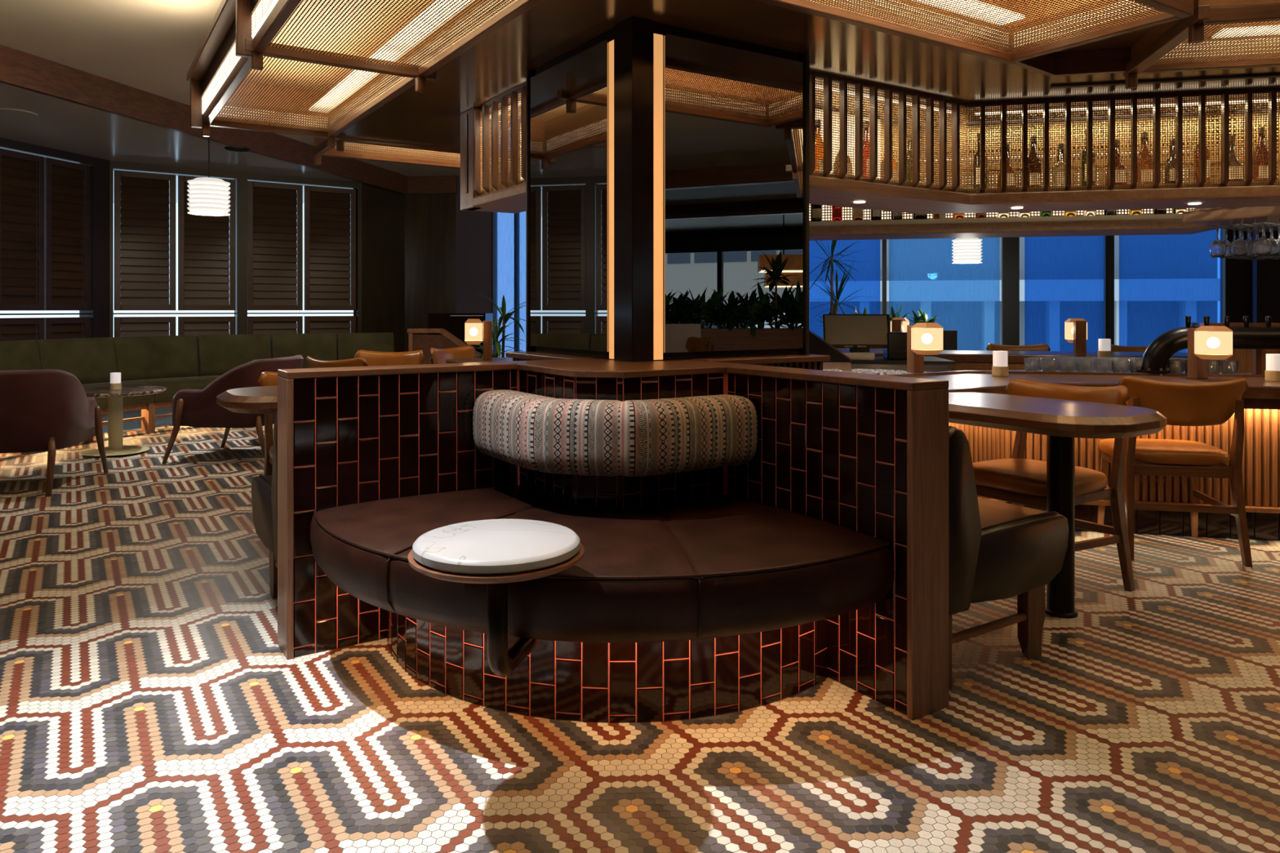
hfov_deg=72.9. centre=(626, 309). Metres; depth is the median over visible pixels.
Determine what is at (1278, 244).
wine glass
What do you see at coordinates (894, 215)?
liquor bottle
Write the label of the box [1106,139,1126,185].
liquor bottle
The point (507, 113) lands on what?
gantry
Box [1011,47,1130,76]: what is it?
trim
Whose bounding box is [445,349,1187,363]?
countertop
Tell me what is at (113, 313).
window
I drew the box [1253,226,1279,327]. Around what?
wall
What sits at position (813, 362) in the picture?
ledge
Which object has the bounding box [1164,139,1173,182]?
liquor bottle
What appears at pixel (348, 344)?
cushion
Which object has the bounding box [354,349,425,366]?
dining chair
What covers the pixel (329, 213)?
shutter
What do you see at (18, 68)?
ceiling beam
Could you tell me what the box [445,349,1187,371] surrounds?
countertop
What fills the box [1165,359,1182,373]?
tumbler
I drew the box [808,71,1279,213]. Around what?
gantry
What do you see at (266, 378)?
dining chair
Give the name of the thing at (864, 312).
leafy plant
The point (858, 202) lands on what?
recessed light
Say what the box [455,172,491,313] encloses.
wall
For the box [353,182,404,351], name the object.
wall
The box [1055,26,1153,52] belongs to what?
trim
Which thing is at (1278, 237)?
wine glass
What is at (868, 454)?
wall
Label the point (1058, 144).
liquor bottle
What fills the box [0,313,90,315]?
window
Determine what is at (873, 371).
bin
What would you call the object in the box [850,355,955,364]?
countertop
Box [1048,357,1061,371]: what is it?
tumbler
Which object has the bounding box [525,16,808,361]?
pillar
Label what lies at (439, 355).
dining chair
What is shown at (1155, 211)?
liquor bottle
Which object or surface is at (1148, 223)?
shelf
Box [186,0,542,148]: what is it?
ceiling light panel
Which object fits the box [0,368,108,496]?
armchair
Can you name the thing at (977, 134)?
liquor bottle
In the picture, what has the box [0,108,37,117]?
ceiling speaker
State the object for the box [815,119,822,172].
liquor bottle
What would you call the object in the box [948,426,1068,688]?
armchair
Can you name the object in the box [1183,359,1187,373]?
tumbler
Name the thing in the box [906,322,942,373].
table lamp
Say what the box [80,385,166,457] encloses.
table
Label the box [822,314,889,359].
till
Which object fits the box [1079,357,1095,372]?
tumbler
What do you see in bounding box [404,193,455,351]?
wall
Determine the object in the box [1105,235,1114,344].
window frame
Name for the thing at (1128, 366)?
tumbler
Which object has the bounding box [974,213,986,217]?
liquor bottle
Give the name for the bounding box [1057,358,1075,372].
tumbler
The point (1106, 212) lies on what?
liquor bottle
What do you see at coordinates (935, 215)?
liquor bottle
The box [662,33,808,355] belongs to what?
mirror
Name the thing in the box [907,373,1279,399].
countertop
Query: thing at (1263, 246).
wine glass
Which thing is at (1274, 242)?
wine glass
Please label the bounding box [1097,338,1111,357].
candle holder
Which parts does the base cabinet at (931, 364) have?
drawer, drawer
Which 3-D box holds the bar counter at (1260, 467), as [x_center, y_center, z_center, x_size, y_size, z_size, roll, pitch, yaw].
[3.038,0.703,3.959,4.739,0.754,1.254,0,0,2]
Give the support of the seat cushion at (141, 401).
on the bench at (175, 363)
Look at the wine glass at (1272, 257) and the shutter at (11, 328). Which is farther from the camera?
the shutter at (11, 328)
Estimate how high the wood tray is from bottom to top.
0.026 m
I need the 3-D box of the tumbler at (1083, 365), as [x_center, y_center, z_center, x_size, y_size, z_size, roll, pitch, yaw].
[2.410,0.298,4.562,0.080,0.076,0.080,0,0,0]
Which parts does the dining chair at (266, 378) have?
backrest, leg, seat frame, seat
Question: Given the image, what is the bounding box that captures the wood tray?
[408,542,584,583]
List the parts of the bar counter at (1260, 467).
panel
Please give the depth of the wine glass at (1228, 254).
5.11 m
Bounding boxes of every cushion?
[0,339,41,370]
[33,337,117,384]
[81,382,154,408]
[111,335,198,381]
[120,376,214,402]
[195,333,271,377]
[200,375,220,379]
[251,475,274,553]
[271,333,337,368]
[271,411,277,562]
[310,484,893,643]
[337,332,394,359]
[472,389,757,476]
[948,426,982,615]
[970,497,1068,603]
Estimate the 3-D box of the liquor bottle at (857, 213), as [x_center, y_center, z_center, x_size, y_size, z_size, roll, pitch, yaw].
[1.646,-0.748,6.168,0.075,0.255,0.087,0,0,27]
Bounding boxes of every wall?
[0,137,110,337]
[110,160,361,337]
[277,358,948,720]
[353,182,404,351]
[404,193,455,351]
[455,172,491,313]
[491,180,1253,353]
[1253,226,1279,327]
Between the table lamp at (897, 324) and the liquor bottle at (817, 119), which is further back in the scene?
the table lamp at (897, 324)
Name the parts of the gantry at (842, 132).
glow panel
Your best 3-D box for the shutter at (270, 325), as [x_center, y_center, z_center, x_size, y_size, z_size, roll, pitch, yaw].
[-3.851,0.282,9.499,0.573,0.414,0.040,0,0,-35]
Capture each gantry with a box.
[460,85,525,213]
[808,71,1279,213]
[1182,120,1279,227]
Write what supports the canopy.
attached to the ceiling at (495, 67)
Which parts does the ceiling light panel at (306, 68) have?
lit panel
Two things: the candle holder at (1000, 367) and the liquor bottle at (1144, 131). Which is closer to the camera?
the candle holder at (1000, 367)
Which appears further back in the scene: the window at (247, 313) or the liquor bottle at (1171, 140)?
the window at (247, 313)
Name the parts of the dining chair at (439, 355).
leg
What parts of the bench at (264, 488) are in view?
leg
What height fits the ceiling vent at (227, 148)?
0.012 m
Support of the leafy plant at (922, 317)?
on the planter box
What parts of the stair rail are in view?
post, handrail, handrail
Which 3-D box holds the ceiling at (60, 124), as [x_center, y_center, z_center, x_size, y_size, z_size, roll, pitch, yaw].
[-5.899,-1.495,2.431,6.202,0.050,19.138,0,0,0]
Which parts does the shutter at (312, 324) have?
shutter frame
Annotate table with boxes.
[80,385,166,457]
[216,385,277,413]
[408,519,584,676]
[948,392,1166,618]
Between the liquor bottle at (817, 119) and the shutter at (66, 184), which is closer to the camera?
the liquor bottle at (817, 119)
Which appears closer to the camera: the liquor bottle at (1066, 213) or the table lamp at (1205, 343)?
the table lamp at (1205, 343)
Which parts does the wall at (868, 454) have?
panel, panel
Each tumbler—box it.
[1023,357,1039,371]
[1028,356,1043,371]
[1040,357,1057,371]
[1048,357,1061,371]
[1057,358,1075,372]
[1062,357,1078,372]
[1075,358,1093,372]
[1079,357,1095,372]
[1093,358,1110,372]
[1096,357,1111,372]
[1111,358,1128,373]
[1115,357,1131,373]
[1128,359,1143,373]
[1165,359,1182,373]
[1169,357,1186,373]
[1169,358,1184,373]
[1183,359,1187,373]
[1207,360,1220,373]
[1220,360,1239,373]
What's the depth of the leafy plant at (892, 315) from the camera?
8.50 m
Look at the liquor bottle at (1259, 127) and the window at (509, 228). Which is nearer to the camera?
the liquor bottle at (1259, 127)
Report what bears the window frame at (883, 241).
attached to the window
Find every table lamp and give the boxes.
[464,319,492,359]
[890,317,909,332]
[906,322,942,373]
[1064,318,1087,356]
[1187,325,1233,378]
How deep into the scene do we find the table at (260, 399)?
3.43 m
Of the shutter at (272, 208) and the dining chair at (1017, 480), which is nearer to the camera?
the dining chair at (1017, 480)
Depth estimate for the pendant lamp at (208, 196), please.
6.02 m
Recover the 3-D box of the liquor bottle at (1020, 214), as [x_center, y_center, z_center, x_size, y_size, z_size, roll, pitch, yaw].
[2.720,-0.748,5.930,0.075,0.255,0.087,0,0,27]
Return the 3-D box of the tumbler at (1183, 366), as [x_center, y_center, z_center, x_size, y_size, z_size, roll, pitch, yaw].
[2.882,0.298,4.545,0.080,0.076,0.080,0,0,0]
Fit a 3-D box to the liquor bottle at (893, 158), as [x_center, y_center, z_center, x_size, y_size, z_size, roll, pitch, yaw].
[1.366,-0.754,4.513,0.074,0.255,0.088,0,0,-33]
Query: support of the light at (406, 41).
on the ceiling light panel at (306, 68)
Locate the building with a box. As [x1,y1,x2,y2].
[880,235,1119,350]
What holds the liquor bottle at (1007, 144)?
on the gantry at (842, 132)
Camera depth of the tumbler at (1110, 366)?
4.59 m
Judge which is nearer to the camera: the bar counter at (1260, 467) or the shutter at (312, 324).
the bar counter at (1260, 467)
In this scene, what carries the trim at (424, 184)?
attached to the wall at (429, 218)
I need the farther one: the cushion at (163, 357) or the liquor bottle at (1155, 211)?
the cushion at (163, 357)
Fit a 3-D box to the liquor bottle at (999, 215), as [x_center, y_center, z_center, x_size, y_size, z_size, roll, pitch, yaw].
[2.588,-0.748,5.960,0.075,0.255,0.087,0,0,27]
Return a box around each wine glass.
[1208,225,1226,257]
[1219,226,1232,257]
[1227,226,1241,258]
[1231,223,1248,256]
[1235,227,1248,259]
[1241,224,1255,257]
[1244,228,1257,259]
[1249,225,1263,257]
[1251,229,1265,260]
[1253,222,1271,255]
[1257,226,1271,257]
[1264,222,1279,256]
[1265,226,1279,258]
[1272,224,1279,256]
[1277,240,1279,253]
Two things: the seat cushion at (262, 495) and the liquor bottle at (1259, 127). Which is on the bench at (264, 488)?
the seat cushion at (262, 495)
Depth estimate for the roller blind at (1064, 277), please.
9.26 m
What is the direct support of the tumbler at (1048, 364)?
on the ledge at (1009, 370)
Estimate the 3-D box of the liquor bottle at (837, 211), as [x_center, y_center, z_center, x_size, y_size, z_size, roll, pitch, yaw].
[1.505,-0.770,6.198,0.077,0.300,0.078,0,0,-33]
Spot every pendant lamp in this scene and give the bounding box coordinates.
[186,136,230,216]
[951,237,982,263]
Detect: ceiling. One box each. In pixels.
[0,0,491,176]
[0,82,358,203]
[339,0,1279,154]
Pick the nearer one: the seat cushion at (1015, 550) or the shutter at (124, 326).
the seat cushion at (1015, 550)
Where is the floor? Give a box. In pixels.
[0,423,1279,852]
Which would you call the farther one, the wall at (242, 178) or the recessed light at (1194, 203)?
the wall at (242, 178)
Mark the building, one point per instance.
(903, 293)
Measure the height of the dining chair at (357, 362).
0.789 m
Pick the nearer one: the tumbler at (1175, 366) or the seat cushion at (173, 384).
the tumbler at (1175, 366)
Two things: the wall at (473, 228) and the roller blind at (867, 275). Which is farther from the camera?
the wall at (473, 228)
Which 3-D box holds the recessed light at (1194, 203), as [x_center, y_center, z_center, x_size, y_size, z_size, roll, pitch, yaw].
[2.915,-0.542,4.447,0.055,0.004,0.055,0,0,0]
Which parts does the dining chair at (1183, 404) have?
leg, leg, seat, seat frame, backrest, leg, leg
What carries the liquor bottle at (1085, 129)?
on the gantry at (842, 132)
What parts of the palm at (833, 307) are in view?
stem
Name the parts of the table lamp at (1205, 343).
post, lamp shade, lamp shade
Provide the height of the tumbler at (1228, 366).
0.076 m
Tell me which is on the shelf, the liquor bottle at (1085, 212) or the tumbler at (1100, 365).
the liquor bottle at (1085, 212)
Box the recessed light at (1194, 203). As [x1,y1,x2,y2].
[1188,202,1200,204]
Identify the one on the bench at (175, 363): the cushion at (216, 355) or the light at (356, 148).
the cushion at (216, 355)
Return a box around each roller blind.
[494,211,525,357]
[808,239,879,338]
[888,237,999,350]
[1024,235,1105,351]
[1119,207,1222,352]
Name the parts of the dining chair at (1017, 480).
leg, seat, seat frame, backrest, leg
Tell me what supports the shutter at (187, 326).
attached to the wall at (242, 178)
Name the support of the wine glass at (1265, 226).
hanging from the glass rack
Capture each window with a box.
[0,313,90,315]
[113,312,236,314]
[247,312,356,314]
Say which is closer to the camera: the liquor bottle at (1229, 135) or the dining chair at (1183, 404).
the dining chair at (1183, 404)
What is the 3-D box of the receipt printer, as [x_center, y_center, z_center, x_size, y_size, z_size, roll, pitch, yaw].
[1.665,0.223,5.318,0.150,0.165,0.184,0,0,8]
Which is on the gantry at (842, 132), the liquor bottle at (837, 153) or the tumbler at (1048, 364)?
the liquor bottle at (837, 153)
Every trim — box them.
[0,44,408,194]
[407,175,457,194]
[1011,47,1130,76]
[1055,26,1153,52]
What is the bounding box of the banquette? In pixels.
[310,484,893,723]
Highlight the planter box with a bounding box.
[889,329,957,350]
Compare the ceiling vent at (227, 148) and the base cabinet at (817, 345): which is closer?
the base cabinet at (817, 345)
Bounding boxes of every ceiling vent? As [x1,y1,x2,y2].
[223,146,249,151]
[1049,73,1279,88]
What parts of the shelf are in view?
glow panel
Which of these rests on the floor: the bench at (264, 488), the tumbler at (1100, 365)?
the bench at (264, 488)
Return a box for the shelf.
[808,142,1221,240]
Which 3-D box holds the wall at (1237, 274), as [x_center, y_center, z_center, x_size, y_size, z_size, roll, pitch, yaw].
[3.820,-0.320,9.472,11.198,2.800,0.120,0,0,12]
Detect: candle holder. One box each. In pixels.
[109,372,121,390]
[991,351,1008,376]
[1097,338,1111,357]
[1264,353,1279,381]
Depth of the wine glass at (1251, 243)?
5.01 m
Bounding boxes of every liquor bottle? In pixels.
[810,204,822,221]
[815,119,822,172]
[831,205,842,221]
[832,152,853,175]
[852,208,863,220]
[862,121,869,177]
[870,209,881,220]
[880,158,897,181]
[890,211,902,219]
[905,135,911,182]
[912,213,927,219]
[933,177,939,218]
[952,186,964,218]
[973,133,986,189]
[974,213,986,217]
[996,143,1015,188]
[996,212,1008,217]
[1017,211,1030,217]
[1027,136,1040,187]
[1039,211,1051,216]
[1053,143,1063,186]
[1063,210,1075,216]
[1080,128,1095,186]
[1083,210,1095,215]
[1103,209,1116,215]
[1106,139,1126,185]
[1128,208,1142,214]
[1137,131,1152,184]
[1153,208,1166,213]
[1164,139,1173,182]
[1172,208,1186,213]
[1194,144,1210,182]
[1229,135,1243,182]
[1252,127,1267,181]
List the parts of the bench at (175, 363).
leg, leg, rail, rail, leg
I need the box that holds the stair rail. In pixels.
[407,328,480,364]
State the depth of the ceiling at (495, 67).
3.83 m
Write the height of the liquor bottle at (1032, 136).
0.300 m
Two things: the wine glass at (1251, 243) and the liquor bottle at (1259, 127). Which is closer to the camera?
the liquor bottle at (1259, 127)
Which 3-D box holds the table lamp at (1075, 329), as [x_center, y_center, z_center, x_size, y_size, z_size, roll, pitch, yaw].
[2.952,0.189,5.676,0.112,0.258,0.170,0,0,12]
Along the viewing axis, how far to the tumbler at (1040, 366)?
4.66 m
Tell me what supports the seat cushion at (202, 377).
on the bench at (175, 363)
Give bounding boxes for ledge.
[505,351,830,370]
[1008,369,1264,374]
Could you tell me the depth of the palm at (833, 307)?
8.39 m
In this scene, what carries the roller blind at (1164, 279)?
attached to the wall at (1237, 274)
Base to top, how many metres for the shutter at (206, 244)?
1.395 m
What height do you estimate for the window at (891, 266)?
2.051 m
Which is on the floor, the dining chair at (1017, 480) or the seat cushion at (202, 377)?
the dining chair at (1017, 480)
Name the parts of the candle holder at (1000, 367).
frosted glass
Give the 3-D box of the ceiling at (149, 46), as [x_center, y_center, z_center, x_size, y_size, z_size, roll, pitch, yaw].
[4.588,-1.715,2.600,22.824,0.050,19.600,0,0,0]
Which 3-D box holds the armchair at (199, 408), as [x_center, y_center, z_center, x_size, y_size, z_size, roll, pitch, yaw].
[-2.831,0.717,6.377,0.763,0.735,0.746,0,0,6]
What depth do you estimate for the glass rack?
5.05 m
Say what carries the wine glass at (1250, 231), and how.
hanging from the glass rack
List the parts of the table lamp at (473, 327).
lamp shade, lamp shade, post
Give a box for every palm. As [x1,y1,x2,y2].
[466,294,525,358]
[808,240,877,319]
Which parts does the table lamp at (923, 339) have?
post, lamp shade, lamp shade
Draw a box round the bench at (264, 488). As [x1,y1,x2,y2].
[251,411,277,599]
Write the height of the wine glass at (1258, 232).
0.185 m
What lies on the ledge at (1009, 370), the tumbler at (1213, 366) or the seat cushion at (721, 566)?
the tumbler at (1213, 366)
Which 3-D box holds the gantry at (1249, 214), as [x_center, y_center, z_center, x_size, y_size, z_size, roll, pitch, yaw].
[4.160,-0.787,4.541,0.700,0.535,2.022,0,0,-33]
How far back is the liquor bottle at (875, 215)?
6.11 m
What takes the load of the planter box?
on the floor
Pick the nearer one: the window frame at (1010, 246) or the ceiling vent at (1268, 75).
the ceiling vent at (1268, 75)
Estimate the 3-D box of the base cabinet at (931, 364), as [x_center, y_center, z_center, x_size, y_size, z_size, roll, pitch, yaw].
[1.514,0.693,5.395,0.890,0.775,0.535,0,0,6]
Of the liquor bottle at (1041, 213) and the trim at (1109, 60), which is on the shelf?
the liquor bottle at (1041, 213)
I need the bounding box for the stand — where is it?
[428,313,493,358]
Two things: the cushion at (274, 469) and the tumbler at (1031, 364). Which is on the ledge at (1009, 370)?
the tumbler at (1031, 364)
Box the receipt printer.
[883,331,906,359]
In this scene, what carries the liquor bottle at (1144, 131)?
on the gantry at (842, 132)
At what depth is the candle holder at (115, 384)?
6.48 m
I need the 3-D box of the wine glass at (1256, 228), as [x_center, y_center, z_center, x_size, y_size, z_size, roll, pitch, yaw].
[3.708,-0.399,5.101,0.081,0.185,0.081,0,0,42]
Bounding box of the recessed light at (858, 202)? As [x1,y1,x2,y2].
[853,200,865,203]
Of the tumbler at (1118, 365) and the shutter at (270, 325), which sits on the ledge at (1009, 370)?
the tumbler at (1118, 365)
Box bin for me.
[822,368,926,375]
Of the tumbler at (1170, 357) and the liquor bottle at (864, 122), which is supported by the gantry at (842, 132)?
the liquor bottle at (864, 122)
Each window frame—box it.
[881,239,886,314]
[1001,236,1019,345]
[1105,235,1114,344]
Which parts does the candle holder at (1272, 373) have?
frosted glass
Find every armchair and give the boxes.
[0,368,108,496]
[161,355,303,464]
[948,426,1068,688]
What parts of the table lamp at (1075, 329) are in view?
lamp shade, lamp shade, post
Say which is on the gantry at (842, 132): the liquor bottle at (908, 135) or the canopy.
the liquor bottle at (908, 135)
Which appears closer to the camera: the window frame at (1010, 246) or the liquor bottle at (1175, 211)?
the liquor bottle at (1175, 211)
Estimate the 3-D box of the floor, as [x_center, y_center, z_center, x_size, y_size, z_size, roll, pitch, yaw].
[3.500,1.080,2.750,25.000,0.001,19.500,0,0,0]
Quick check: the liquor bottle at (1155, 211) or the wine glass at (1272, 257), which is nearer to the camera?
the wine glass at (1272, 257)
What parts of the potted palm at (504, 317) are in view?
stem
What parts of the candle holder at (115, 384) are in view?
frosted glass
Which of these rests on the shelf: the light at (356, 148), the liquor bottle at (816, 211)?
the liquor bottle at (816, 211)
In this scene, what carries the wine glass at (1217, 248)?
hanging from the glass rack
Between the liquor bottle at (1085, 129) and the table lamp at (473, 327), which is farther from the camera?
the table lamp at (473, 327)
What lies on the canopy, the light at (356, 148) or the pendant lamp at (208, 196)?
the light at (356, 148)
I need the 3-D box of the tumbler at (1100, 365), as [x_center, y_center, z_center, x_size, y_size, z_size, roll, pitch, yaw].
[2.493,0.298,4.544,0.080,0.076,0.080,0,0,0]
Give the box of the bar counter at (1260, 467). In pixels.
[885,370,1279,541]
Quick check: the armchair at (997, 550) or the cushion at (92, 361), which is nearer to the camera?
the armchair at (997, 550)
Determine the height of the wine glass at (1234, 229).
0.185 m
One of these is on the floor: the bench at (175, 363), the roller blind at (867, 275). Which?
the bench at (175, 363)
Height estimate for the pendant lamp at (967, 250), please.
1.243 m
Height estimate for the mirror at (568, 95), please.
1.270 m
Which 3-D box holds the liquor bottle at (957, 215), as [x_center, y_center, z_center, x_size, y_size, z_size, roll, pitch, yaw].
[2.310,-0.748,6.021,0.075,0.255,0.087,0,0,27]
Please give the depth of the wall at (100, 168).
8.39 m
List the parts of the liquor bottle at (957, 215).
bottle glass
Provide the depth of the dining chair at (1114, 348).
7.26 m
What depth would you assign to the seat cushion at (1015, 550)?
2.56 m
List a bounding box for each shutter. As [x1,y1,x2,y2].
[0,148,44,311]
[0,317,44,341]
[44,157,89,310]
[44,316,89,339]
[114,169,176,310]
[114,316,176,337]
[177,175,235,310]
[177,316,235,337]
[247,180,302,310]
[247,315,302,337]
[303,185,355,310]
[303,315,355,346]
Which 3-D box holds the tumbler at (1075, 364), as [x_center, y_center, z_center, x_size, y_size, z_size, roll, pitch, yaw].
[2.384,0.298,4.655,0.080,0.076,0.080,0,0,0]
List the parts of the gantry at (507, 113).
panel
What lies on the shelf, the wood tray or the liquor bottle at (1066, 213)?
the liquor bottle at (1066, 213)
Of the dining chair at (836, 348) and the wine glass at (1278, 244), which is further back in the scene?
the dining chair at (836, 348)
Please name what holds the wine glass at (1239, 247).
hanging from the glass rack
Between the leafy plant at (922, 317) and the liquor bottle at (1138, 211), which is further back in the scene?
the leafy plant at (922, 317)
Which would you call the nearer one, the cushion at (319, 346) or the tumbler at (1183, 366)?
the tumbler at (1183, 366)
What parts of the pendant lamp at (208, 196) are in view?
lamp shade, cord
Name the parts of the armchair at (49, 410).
seat, leg, leg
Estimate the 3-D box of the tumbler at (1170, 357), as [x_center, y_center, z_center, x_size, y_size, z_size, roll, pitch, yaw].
[2.940,0.298,4.620,0.080,0.076,0.080,0,0,0]
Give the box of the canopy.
[313,135,491,171]
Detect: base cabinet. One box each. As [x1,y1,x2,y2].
[808,329,852,371]
[850,355,955,372]
[1220,349,1279,373]
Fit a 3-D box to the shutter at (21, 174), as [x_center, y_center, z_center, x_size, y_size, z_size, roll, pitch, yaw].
[-5.354,-0.686,7.634,0.040,1.395,0.478,0,0,12]
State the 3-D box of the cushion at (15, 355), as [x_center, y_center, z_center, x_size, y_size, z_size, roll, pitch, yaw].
[-4.954,0.466,6.856,0.177,0.428,0.640,0,0,11]
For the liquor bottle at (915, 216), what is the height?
0.265 m
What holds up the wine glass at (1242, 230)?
hanging from the glass rack
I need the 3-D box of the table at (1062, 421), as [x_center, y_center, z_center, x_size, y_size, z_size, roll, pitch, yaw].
[1.450,0.712,3.179,0.545,0.736,0.890,0,0,-33]
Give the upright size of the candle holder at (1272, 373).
0.126 m
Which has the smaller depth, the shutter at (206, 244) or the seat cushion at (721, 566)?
the seat cushion at (721, 566)
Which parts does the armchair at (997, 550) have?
leg, leg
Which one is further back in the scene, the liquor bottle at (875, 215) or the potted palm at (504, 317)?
the potted palm at (504, 317)
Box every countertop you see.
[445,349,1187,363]
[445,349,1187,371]
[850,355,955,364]
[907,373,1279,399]
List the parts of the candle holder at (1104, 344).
frosted glass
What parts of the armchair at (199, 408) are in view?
leg, leg, seat, leg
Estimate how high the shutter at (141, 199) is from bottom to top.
1.395 m
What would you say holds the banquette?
on the floor
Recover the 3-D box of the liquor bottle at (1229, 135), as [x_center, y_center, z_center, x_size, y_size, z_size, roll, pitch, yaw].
[3.107,-0.759,4.448,0.101,0.265,0.102,0,0,-33]
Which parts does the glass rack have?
rail, rail, rail, rail, rail, rail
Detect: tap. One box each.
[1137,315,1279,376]
[1200,322,1279,327]
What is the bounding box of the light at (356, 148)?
[346,142,453,159]
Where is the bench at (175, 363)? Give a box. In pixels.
[0,332,394,454]
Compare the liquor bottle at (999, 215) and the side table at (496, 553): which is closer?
the side table at (496, 553)
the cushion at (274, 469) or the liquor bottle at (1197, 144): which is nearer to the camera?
the cushion at (274, 469)
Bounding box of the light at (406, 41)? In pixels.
[220,0,502,127]
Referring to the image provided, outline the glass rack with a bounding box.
[1207,215,1279,232]
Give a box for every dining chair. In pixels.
[257,371,278,475]
[306,355,368,368]
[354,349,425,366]
[428,345,475,364]
[835,347,883,349]
[972,377,1135,591]
[986,342,1050,351]
[1097,376,1252,567]
[1111,344,1148,351]
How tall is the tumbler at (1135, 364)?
0.076 m
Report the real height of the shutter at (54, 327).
0.414 m
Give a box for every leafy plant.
[850,306,873,314]
[878,304,911,329]
[906,307,939,324]
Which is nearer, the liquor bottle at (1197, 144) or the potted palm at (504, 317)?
the liquor bottle at (1197, 144)
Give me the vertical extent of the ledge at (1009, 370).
0.027 m
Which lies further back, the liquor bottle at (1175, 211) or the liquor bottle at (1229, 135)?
the liquor bottle at (1175, 211)
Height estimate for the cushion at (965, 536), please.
0.515 m
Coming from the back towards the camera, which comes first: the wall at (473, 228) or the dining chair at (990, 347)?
the wall at (473, 228)
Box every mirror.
[525,39,610,351]
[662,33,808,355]
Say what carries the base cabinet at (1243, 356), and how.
on the floor

